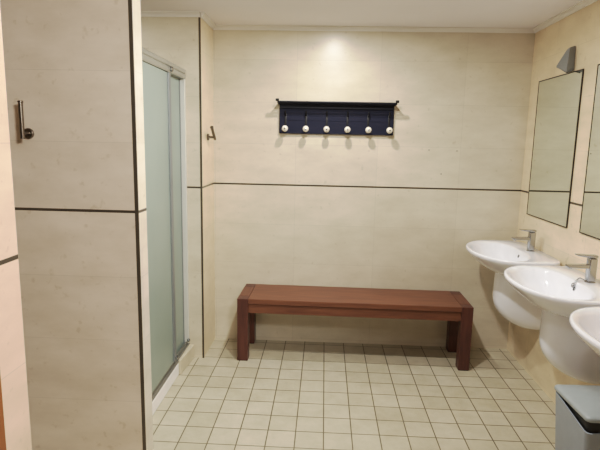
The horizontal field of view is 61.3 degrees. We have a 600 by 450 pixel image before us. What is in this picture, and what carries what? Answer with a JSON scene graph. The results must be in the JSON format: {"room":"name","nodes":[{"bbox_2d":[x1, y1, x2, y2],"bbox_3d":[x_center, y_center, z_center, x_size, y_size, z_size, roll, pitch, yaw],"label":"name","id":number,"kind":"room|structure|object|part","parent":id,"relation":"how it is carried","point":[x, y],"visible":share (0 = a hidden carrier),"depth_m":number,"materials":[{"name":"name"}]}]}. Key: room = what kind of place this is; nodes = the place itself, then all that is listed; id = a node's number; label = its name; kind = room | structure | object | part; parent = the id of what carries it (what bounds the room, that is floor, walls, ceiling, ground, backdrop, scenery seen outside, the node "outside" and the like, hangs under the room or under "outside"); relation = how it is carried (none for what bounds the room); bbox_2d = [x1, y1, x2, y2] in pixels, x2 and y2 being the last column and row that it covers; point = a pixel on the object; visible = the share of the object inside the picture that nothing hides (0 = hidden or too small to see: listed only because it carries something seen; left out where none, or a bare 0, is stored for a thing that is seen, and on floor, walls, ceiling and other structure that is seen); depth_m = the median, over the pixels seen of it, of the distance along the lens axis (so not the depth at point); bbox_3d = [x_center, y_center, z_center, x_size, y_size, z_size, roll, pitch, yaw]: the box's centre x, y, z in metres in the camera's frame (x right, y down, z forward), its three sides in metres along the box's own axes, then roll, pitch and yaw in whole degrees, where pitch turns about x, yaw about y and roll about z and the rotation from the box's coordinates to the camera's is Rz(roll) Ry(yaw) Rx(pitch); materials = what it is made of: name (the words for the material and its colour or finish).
{"room":"public restroom","nodes":[
{"label":"public restroom","id":0,"kind":"room"},
{"bbox_2d":[0,0,142,449],"bbox_3d":[-1.414,-0.031,2.279,1.400,2.354,0.020,2,9,3],"label":"wall partition","id":1,"kind":"structure","parent":0,"point":[67,61],"depth_m":2.25,"materials":[{"name":"beige tile"}]},
{"bbox_2d":[17,100,33,138],"bbox_3d":[-1.176,-0.447,2.158,0.046,0.160,0.060,2,9,3],"label":"coat hook","id":2,"kind":"object","parent":1,"relation":"attached to","point":[27,133],"visible":1,"depth_m":2.14,"materials":[{"name":"metal"}]},
{"bbox_2d":[128,0,145,449],"bbox_3d":[-0.720,-0.010,2.239,0.016,2.354,0.006,2,9,3],"label":"trim","id":3,"kind":"structure","parent":1,"relation":"attached to","point":[130,15],"depth_m":2.23,"materials":[{"name":"brown metal"}]},
{"bbox_2d":[0,0,214,449],"bbox_3d":[-0.818,0.149,1.254,0.114,2.354,5.200,2,9,3],"label":"wall","id":4,"kind":"structure","parent":0,"point":[13,373],"depth_m":2.14,"materials":[{"name":"tile"}]},
{"bbox_2d":[0,375,6,449],"bbox_3d":[-0.835,0.377,0.826,0.122,2.040,0.920,2,9,3],"label":"door","id":5,"kind":"structure","parent":4,"relation":"in","point":[2,426],"depth_m":1.30,"materials":[{"name":"brown wood"}]},
{"bbox_2d":[200,12,215,29],"bbox_3d":[-0.618,-1.383,3.443,0.030,0.030,0.373,2,9,3],"label":"trim","id":6,"kind":"structure","parent":4,"relation":"attached to","point":[203,15],"depth_m":3.39,"materials":[{"name":"paint"}]},
{"bbox_2d":[207,126,215,139],"bbox_3d":[-0.619,-0.636,3.510,0.060,0.099,0.116,2,9,3],"label":"coat hook","id":7,"kind":"object","parent":4,"relation":"attached to","point":[211,127],"visible":1,"depth_m":3.53,"materials":[{"name":"metal"}]},
{"bbox_2d":[141,17,201,357],"bbox_3d":[-1.361,-0.228,3.489,1.386,2.354,0.020,2,9,3],"label":"wall","id":8,"kind":"structure","parent":0,"point":[175,40],"depth_m":3.37,"materials":[{"name":"beige tile"}]},
{"bbox_2d":[141,11,199,16],"bbox_3d":[-1.337,-1.370,3.277,1.390,0.030,0.030,2,9,3],"label":"trim","id":9,"kind":"structure","parent":8,"relation":"attached to","point":[143,13],"depth_m":3.25,"materials":[{"name":"paint"}]},
{"bbox_2d":[198,17,203,357],"bbox_3d":[-0.671,-0.207,3.449,0.013,2.354,0.006,2,9,3],"label":"trim","id":10,"kind":"structure","parent":8,"relation":"attached to","point":[199,18],"depth_m":3.44,"materials":[{"name":"brown metal"}]},
{"bbox_2d":[153,338,555,449],"bbox_3d":[-0.362,1.373,1.430,3.857,0.100,5.400,2,9,3],"label":"floor","id":11,"kind":"structure","parent":0,"point":[287,395],"depth_m":3.07,"materials":[{"name":"tile"}]},
{"bbox_2d":[152,364,178,413],"bbox_3d":[-1.466,1.004,2.972,1.285,0.085,0.846,2,9,3],"label":"shower tray","id":12,"kind":"object","parent":11,"relation":"on","point":[160,396],"visible":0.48,"depth_m":3.07,"materials":[{"name":"white ceramic"}]},
{"bbox_2d":[142,47,189,401],"bbox_3d":[-0.814,0.011,2.919,0.063,1.912,1.123,2,9,3],"label":"shower enclosure","id":13,"kind":"object","parent":12,"relation":"on","point":[164,94],"visible":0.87,"depth_m":3.02,"materials":[{"name":"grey glass"}]},
{"bbox_3d":[-0.819,0.052,2.756,0.006,1.805,0.737,2,9,3],"label":"sliding panel","id":14,"kind":"part","parent":13,"relation":"part of","materials":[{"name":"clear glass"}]},
{"bbox_3d":[-0.802,-0.900,2.770,0.048,0.065,1.123,2,9,3],"label":"head rail","id":15,"kind":"part","parent":13,"relation":"part of","materials":[{"name":"metal"}]},
{"bbox_3d":[-0.821,-0.020,3.232,0.006,1.816,0.444,2,9,3],"label":"fixed panel","id":16,"kind":"part","parent":13,"relation":"part of","materials":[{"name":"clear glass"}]},
{"bbox_2d":[178,344,193,373],"bbox_3d":[-0.850,0.922,3.499,0.170,0.100,0.275,2,9,3],"label":"block","id":17,"kind":"object","parent":11,"relation":"on","point":[187,356],"visible":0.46,"depth_m":3.47,"materials":[{"name":"beige tile"}]},
{"bbox_2d":[237,284,473,370],"bbox_3d":[0.378,0.733,3.710,1.622,0.457,0.388,2,9,3],"label":"bench","id":18,"kind":"object","parent":11,"relation":"on","point":[452,307],"visible":1,"depth_m":3.54,"materials":[{"name":"brown wood"}]},
{"bbox_3d":[-0.403,0.733,3.601,0.076,0.452,0.076,2,9,3],"label":"leg","id":19,"kind":"part","parent":18,"relation":"part of","materials":[{"name":"brown wood"}]},
{"bbox_3d":[-0.390,0.502,3.721,0.075,0.036,0.234,2,9,3],"label":"rail","id":20,"kind":"part","parent":18,"relation":"part of","materials":[{"name":"brown wood"}]},
{"bbox_3d":[-0.383,0.683,3.909,0.076,0.452,0.076,2,9,3],"label":"leg","id":21,"kind":"part","parent":18,"relation":"part of","materials":[{"name":"brown wood"}]},
{"bbox_3d":[0.382,0.525,3.676,1.468,0.036,0.388,2,9,3],"label":"seat","id":22,"kind":"part","parent":18,"relation":"part of","materials":[{"name":"brown wood"}]},
{"bbox_3d":[1.159,0.729,3.818,0.076,0.452,0.076,2,9,3],"label":"leg","id":23,"kind":"part","parent":18,"relation":"part of","materials":[{"name":"brown wood"}]},
{"bbox_3d":[1.154,0.548,3.631,0.075,0.036,0.234,2,9,3],"label":"rail","id":24,"kind":"part","parent":18,"relation":"part of","materials":[{"name":"brown wood"}]},
{"bbox_3d":[1.140,0.779,3.511,0.076,0.452,0.076,2,9,3],"label":"leg","id":25,"kind":"part","parent":18,"relation":"part of","materials":[{"name":"brown wood"}]},
{"bbox_2d":[554,384,599,449],"bbox_3d":[1.336,0.985,2.264,0.306,0.464,0.306,1,9,1],"label":"pedal bin","id":26,"kind":"object","parent":11,"relation":"on","point":[577,408],"visible":1,"depth_m":2.23,"materials":[{"name":"grey plastic"}]},
{"bbox_3d":[1.340,0.775,2.230,0.306,0.040,0.306,1,9,1],"label":"lid","id":27,"kind":"part","parent":26,"relation":"part of","materials":[{"name":"grey plastic"}]},
{"bbox_2d":[140,0,581,27],"bbox_3d":[-0.313,-1.049,1.034,3.857,0.100,5.400,2,9,3],"label":"ceiling","id":28,"kind":"structure","parent":0,"point":[405,13],"depth_m":3.15,"materials":[{"name":"paint"}]},
{"bbox_2d":[213,30,534,348],"bbox_3d":[0.527,-0.242,3.811,2.387,2.354,0.100,2,9,3],"label":"wall","id":29,"kind":"structure","parent":0,"point":[402,209],"depth_m":3.74,"materials":[{"name":"beige tile"}]},
{"bbox_2d":[276,98,398,134],"bbox_3d":[0.261,-0.773,3.627,0.869,0.242,0.115,2,9,3],"label":"coat rack","id":30,"kind":"object","parent":29,"relation":"attached to","point":[295,117],"visible":1,"depth_m":3.66,"materials":[{"name":"blue paint"}]},
{"bbox_3d":[0.264,-0.855,3.646,0.823,0.042,0.012,2,9,3],"label":"rail","id":31,"kind":"part","parent":30,"relation":"part of","materials":[{"name":"black metal"}]},
{"bbox_3d":[0.264,-0.866,3.622,0.835,0.013,0.013,2,9,3],"label":"shelf rod","id":32,"kind":"part","parent":30,"relation":"part of","materials":[{"name":"blue paint"}]},
{"bbox_3d":[0.261,-0.864,3.571,0.835,0.013,0.013,2,9,3],"label":"shelf rod","id":33,"kind":"part","parent":30,"relation":"part of","materials":[{"name":"blue paint"}]},
{"bbox_3d":[0.262,-0.865,3.595,0.835,0.013,0.013,2,9,3],"label":"shelf rod","id":34,"kind":"part","parent":30,"relation":"part of","materials":[{"name":"blue paint"}]},
{"bbox_3d":[0.339,-0.682,3.619,0.045,0.045,0.045,2,9,3],"label":"knob","id":35,"kind":"part","parent":30,"relation":"part of","materials":[{"name":"white ceramic"}]},
{"bbox_3d":[0.638,-0.674,3.605,0.045,0.045,0.045,2,9,3],"label":"knob","id":36,"kind":"part","parent":30,"relation":"part of","materials":[{"name":"white ceramic"}]},
{"bbox_2d":[214,25,534,32],"bbox_3d":[0.507,-1.379,3.562,2.267,0.030,0.030,2,9,3],"label":"trim","id":37,"kind":"structure","parent":29,"relation":"attached to","point":[217,27],"depth_m":3.56,"materials":[{"name":"paint"}]},
{"bbox_2d":[507,0,599,404],"bbox_3d":[1.536,0.222,1.097,0.100,2.354,5.300,2,9,3],"label":"wall","id":38,"kind":"structure","parent":0,"point":[580,29],"depth_m":3.09,"materials":[{"name":"beige tile"}]},
{"bbox_2d":[466,229,559,329],"bbox_3d":[1.347,0.353,3.360,0.473,0.663,0.710,2,9,3],"label":"basin","id":39,"kind":"object","parent":38,"relation":"attached to","point":[497,256],"visible":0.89,"depth_m":3.29,"materials":[{"name":"white ceramic"}]},
{"bbox_3d":[1.349,0.238,3.341,0.473,0.150,0.710,2,9,3],"label":"bowl","id":40,"kind":"part","parent":39,"relation":"part of","materials":[{"name":"white ceramic"}]},
{"bbox_2d":[512,229,536,251],"bbox_3d":[1.465,0.099,3.313,0.150,0.142,0.052,2,9,3],"label":"tap","id":41,"kind":"object","parent":39,"relation":"on","point":[531,238],"depth_m":3.30,"materials":[{"name":"silver metal"}]},
{"bbox_2d":[504,254,599,383],"bbox_3d":[1.309,0.474,2.615,0.473,0.663,0.710,2,9,3],"label":"basin","id":42,"kind":"object","parent":38,"relation":"attached to","point":[559,291],"visible":0.94,"depth_m":2.55,"materials":[{"name":"white ceramic"}]},
{"bbox_3d":[1.312,0.359,2.597,0.473,0.150,0.710,2,9,3],"label":"bowl","id":43,"kind":"part","parent":42,"relation":"part of","materials":[{"name":"white ceramic"}]},
{"bbox_3d":[1.420,0.295,2.585,0.066,0.053,0.016,2,9,3],"label":"plug chain","id":44,"kind":"part","parent":42,"relation":"part of","materials":[{"name":"silver metal"}]},
{"bbox_2d":[565,254,598,282],"bbox_3d":[1.428,0.220,2.568,0.150,0.142,0.052,2,9,3],"label":"tap","id":45,"kind":"object","parent":42,"relation":"on","point":[592,259],"depth_m":2.55,"materials":[{"name":"silver metal"}]},
{"bbox_2d":[526,69,583,227],"bbox_3d":[1.597,-0.477,3.206,0.008,0.907,0.597,2,9,3],"label":"wall mirror","id":46,"kind":"object","parent":38,"relation":"attached to","point":[558,97],"visible":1,"depth_m":3.16,"materials":[{"name":"silver glass"}]},
{"bbox_2d":[533,0,597,32],"bbox_3d":[1.497,-0.935,0.962,0.030,0.030,5.200,2,9,3],"label":"trim","id":47,"kind":"structure","parent":38,"relation":"attached to","point":[582,4],"depth_m":3.06,"materials":[{"name":"paint"}]},
{"bbox_2d":[556,46,574,72],"bbox_3d":[1.577,-0.973,2.998,0.053,0.157,0.141,2,9,3],"label":"wall lamp","id":48,"kind":"object","parent":38,"relation":"attached to","point":[566,64],"visible":1,"depth_m":2.95,"materials":[{"name":"grey plastic"}]},
{"bbox_2d":[569,307,599,355],"bbox_3d":[1.272,0.595,1.871,0.473,0.663,0.710,2,9,3],"label":"basin","id":49,"kind":"object","parent":38,"relation":"attached to","point":[585,322],"visible":1,"depth_m":2.06,"materials":[{"name":"white ceramic"}]},
{"bbox_2d":[579,64,599,239],"bbox_3d":[1.560,-0.357,2.465,0.008,0.907,0.597,2,9,3],"label":"wall mirror","id":50,"kind":"object","parent":38,"relation":"attached to","point":[590,213],"visible":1,"depth_m":2.70,"materials":[{"name":"silver glass"}]}
]}

